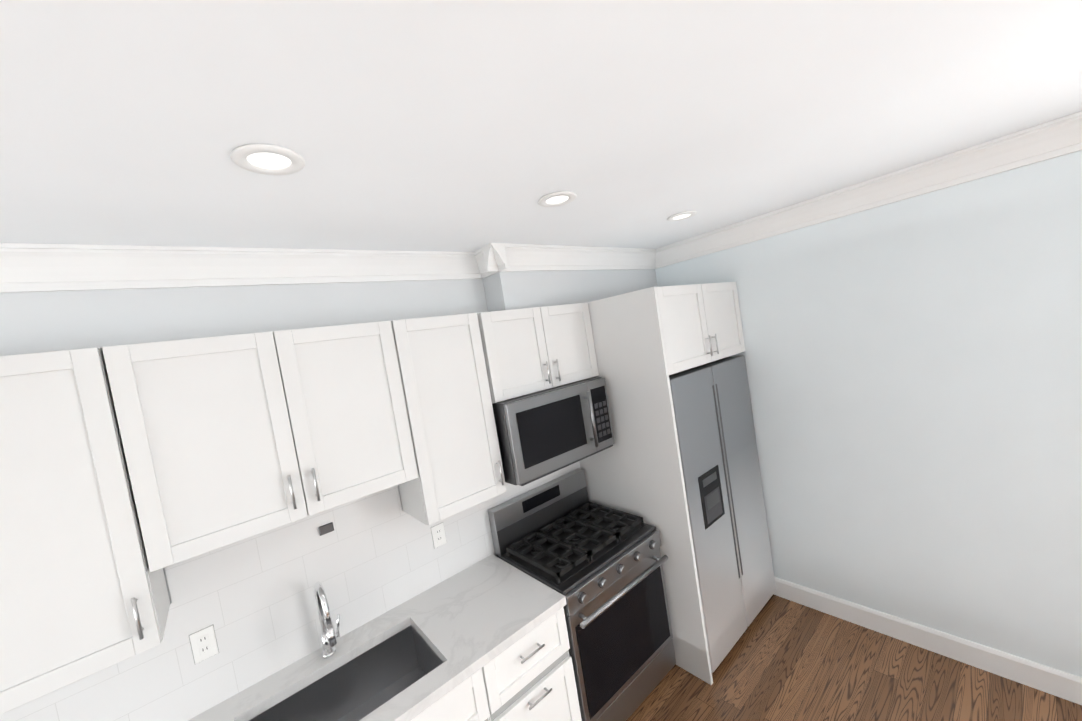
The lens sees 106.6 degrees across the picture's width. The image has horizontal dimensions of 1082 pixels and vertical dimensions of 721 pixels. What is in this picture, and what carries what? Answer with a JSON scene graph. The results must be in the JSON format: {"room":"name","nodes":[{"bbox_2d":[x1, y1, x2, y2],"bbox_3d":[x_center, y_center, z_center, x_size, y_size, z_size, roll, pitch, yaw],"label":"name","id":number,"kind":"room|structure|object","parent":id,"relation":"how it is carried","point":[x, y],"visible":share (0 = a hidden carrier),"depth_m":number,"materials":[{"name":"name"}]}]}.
{"room":"kitchen","nodes":[
{"label":"kitchen","id":0,"kind":"room"},
{"bbox_2d":[0,279,494,602],"bbox_3d":[-1.495,0.953,1.530,6.740,2.710,0.100,-11,4,-39],"label":"wall","id":1,"kind":"structure","parent":0,"point":[35,322],"depth_m":1.65,"materials":[{"name":"paint"}]},
{"bbox_2d":[0,347,169,714],"bbox_3d":[-1.611,0.487,1.172,0.628,0.958,0.361,-11,4,-39],"label":"upper cabinet","id":2,"kind":"object","parent":1,"relation":"attached to","point":[83,591],"visible":0.98,"depth_m":1.18,"materials":[{"name":"paint"}]},
{"bbox_2d":[0,243,489,292],"bbox_3d":[-2.185,-0.208,0.931,4.850,0.140,0.100,-11,4,-39],"label":"crown molding","id":3,"kind":"structure","parent":1,"relation":"attached to","point":[27,267],"depth_m":1.62,"materials":[{"name":"paint"}]},
{"bbox_2d":[102,321,417,571],"bbox_3d":[-1.045,0.261,1.652,0.895,0.738,0.361,-11,4,-39],"label":"upper cabinet","id":4,"kind":"object","parent":1,"relation":"attached to","point":[228,439],"visible":1,"depth_m":1.47,"materials":[{"name":"paint"}]},
{"bbox_2d":[0,461,580,720],"bbox_3d":[-0.910,0.936,1.937,3.108,0.688,0.008,-11,4,-39],"label":"tile backsplash","id":5,"kind":"structure","parent":1,"relation":"attached to","point":[252,599],"depth_m":1.73,"materials":[{"name":"white tile"}]},
{"bbox_2d":[189,625,218,663],"bbox_3d":[-1.319,1.112,1.579,0.075,0.119,0.008,-11,4,-39],"label":"electrical outlet","id":6,"kind":"object","parent":5,"relation":"attached to","point":[204,644],"visible":1,"depth_m":1.58,"materials":[{"name":"white plastic"}]},
{"bbox_2d":[318,522,333,535],"bbox_3d":[-0.995,0.780,1.868,0.060,0.040,0.010,-11,4,-39],"label":"light switch","id":7,"kind":"object","parent":5,"relation":"attached to","point":[326,528],"visible":1,"depth_m":1.86,"materials":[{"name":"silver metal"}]},
{"bbox_2d":[431,522,446,548],"bbox_3d":[-0.559,0.959,2.211,0.075,0.119,0.008,-11,4,-39],"label":"electrical outlet","id":8,"kind":"object","parent":5,"relation":"attached to","point":[438,534],"visible":1,"depth_m":2.21,"materials":[{"name":"white plastic"}]},
{"bbox_2d":[391,313,506,525],"bbox_3d":[-0.515,0.266,2.083,0.444,0.958,0.361,-11,4,-39],"label":"upper cabinet","id":9,"kind":"object","parent":1,"relation":"attached to","point":[447,398],"visible":0.96,"depth_m":1.96,"materials":[{"name":"paint"}]},
{"bbox_2d":[477,303,598,402],"bbox_3d":[-0.060,-0.067,2.481,0.819,0.484,0.361,-11,4,-39],"label":"upper cabinet","id":10,"kind":"object","parent":1,"relation":"attached to","point":[526,351],"visible":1,"depth_m":2.32,"materials":[{"name":"paint"}]},
{"bbox_2d":[492,377,614,485],"bbox_3d":[0.031,0.391,2.449,0.767,0.439,0.469,-11,4,-39],"label":"microwave","id":11,"kind":"object","parent":10,"relation":"attached to","point":[542,433],"visible":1,"depth_m":2.24,"materials":[{"name":"silver metal"}]},
{"bbox_2d":[0,0,1081,251],"bbox_3d":[0.328,-0.612,-1.041,6.740,0.060,6.570,-11,4,-39],"label":"ceiling","id":12,"kind":"structure","parent":0,"point":[436,124],"depth_m":1.02,"materials":[{"name":"paint"}]},
{"bbox_2d":[230,144,305,174],"bbox_3d":[-0.703,-0.518,1.044,0.164,0.008,0.164,-11,4,-39],"label":"recessed light","id":13,"kind":"object","parent":12,"relation":"in","point":[267,159],"visible":1,"depth_m":1.03,"materials":[{"name":"paint"}]},
{"bbox_2d":[538,191,576,206],"bbox_3d":[0.068,-0.673,1.684,0.164,0.008,0.164,-11,4,-39],"label":"recessed light","id":14,"kind":"object","parent":12,"relation":"in","point":[559,198],"visible":1,"depth_m":1.68,"materials":[{"name":"paint"}]},
{"bbox_2d":[667,211,696,221],"bbox_3d":[0.802,-0.821,2.295,0.164,0.008,0.164,-11,4,-39],"label":"recessed light","id":15,"kind":"object","parent":12,"relation":"in","point":[681,216],"visible":1,"depth_m":2.28,"materials":[{"name":"paint"}]},
{"bbox_2d":[483,269,657,311],"bbox_3d":[0.300,-0.591,2.929,1.569,0.367,0.189,-11,4,-39],"label":"soffit","id":16,"kind":"structure","parent":0,"point":[516,290],"depth_m":2.65,"materials":[{"name":"paint"}]},
{"bbox_2d":[476,243,659,274],"bbox_3d":[0.291,-0.695,2.748,1.542,0.140,0.092,-11,4,-39],"label":"crown molding","id":17,"kind":"structure","parent":16,"relation":"attached to","point":[494,257],"depth_m":2.60,"materials":[{"name":"paint"}]},
{"bbox_2d":[626,594,1081,720],"bbox_3d":[0.764,2.120,-0.903,6.740,0.060,6.570,-11,4,-39],"label":"floor","id":18,"kind":"structure","parent":0,"point":[784,659],"depth_m":2.24,"materials":[{"name":"brown wood"}]},
{"bbox_2d":[411,668,489,720],"bbox_3d":[-0.724,1.758,1.600,0.951,0.874,0.661,-11,4,-39],"label":"base cabinet","id":19,"kind":"object","parent":18,"relation":"on","point":[465,700],"visible":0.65,"depth_m":1.60,"materials":[{"name":"paint"}]},
{"bbox_2d":[482,607,581,720],"bbox_3d":[-0.186,1.649,2.048,0.458,0.874,0.661,-11,4,-39],"label":"base cabinet","id":20,"kind":"object","parent":18,"relation":"on","point":[529,676],"visible":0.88,"depth_m":1.82,"materials":[{"name":"paint"}]},
{"bbox_2d":[488,469,675,720],"bbox_3d":[0.283,1.398,2.418,0.776,1.185,0.692,-11,4,-39],"label":"range","id":21,"kind":"object","parent":18,"relation":"on","point":[599,567],"visible":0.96,"depth_m":2.26,"materials":[{"name":"silver metal"}]},
{"bbox_2d":[579,282,744,684],"bbox_3d":[0.939,0.688,2.912,1.006,2.330,0.861,-11,4,-39],"label":"surround","id":22,"kind":"object","parent":18,"relation":"on","point":[648,341],"visible":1,"depth_m":2.44,"materials":[{"name":"paint"}]},
{"bbox_2d":[669,356,775,672],"bbox_3d":[0.988,0.948,2.930,0.952,1.800,0.807,-11,4,-39],"label":"fridge","id":23,"kind":"object","parent":18,"relation":"on","point":[712,406],"visible":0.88,"depth_m":2.56,"materials":[{"name":"silver metal"}]},
{"bbox_3d":[-0.904,1.836,0.625,0.642,0.874,1.934,-11,4,-39],"label":"cabinet","id":24,"kind":"object","parent":18,"relation":"on","visible":0},
{"bbox_2d":[188,554,566,720],"bbox_3d":[-0.951,1.446,1.442,2.324,0.255,0.658,-11,4,-39],"label":"countertop","id":25,"kind":"structure","parent":24,"relation":"on","point":[411,658],"depth_m":1.68,"materials":[{"name":"stone"}]},
{"bbox_2d":[314,582,339,658],"bbox_3d":[-0.901,1.113,1.726,0.094,0.357,0.214,-11,4,-39],"label":"faucet","id":26,"kind":"object","parent":25,"relation":"on","point":[329,635],"visible":1,"depth_m":1.72,"materials":[{"name":"silver metal"}]},
{"bbox_2d":[655,150,1081,676],"bbox_3d":[3.100,0.242,1.087,0.100,2.710,6.470,-11,4,-39],"label":"wall","id":27,"kind":"structure","parent":0,"point":[914,368],"depth_m":2.19,"materials":[{"name":"paint"}]},
{"bbox_2d":[656,111,1081,268],"bbox_3d":[2.815,-1.009,0.974,0.093,0.140,6.060,-11,4,-39],"label":"crown molding","id":28,"kind":"structure","parent":27,"relation":"attached to","point":[1058,137],"depth_m":2.10,"materials":[{"name":"paint"}]},
{"bbox_2d":[774,577,1081,704],"bbox_3d":[3.460,1.501,0.867,0.016,0.135,5.570,-11,4,-39],"label":"baseboard","id":29,"kind":"structure","parent":27,"relation":"attached to","point":[1054,682],"depth_m":2.28,"materials":[{"name":"paint"}]}
]}

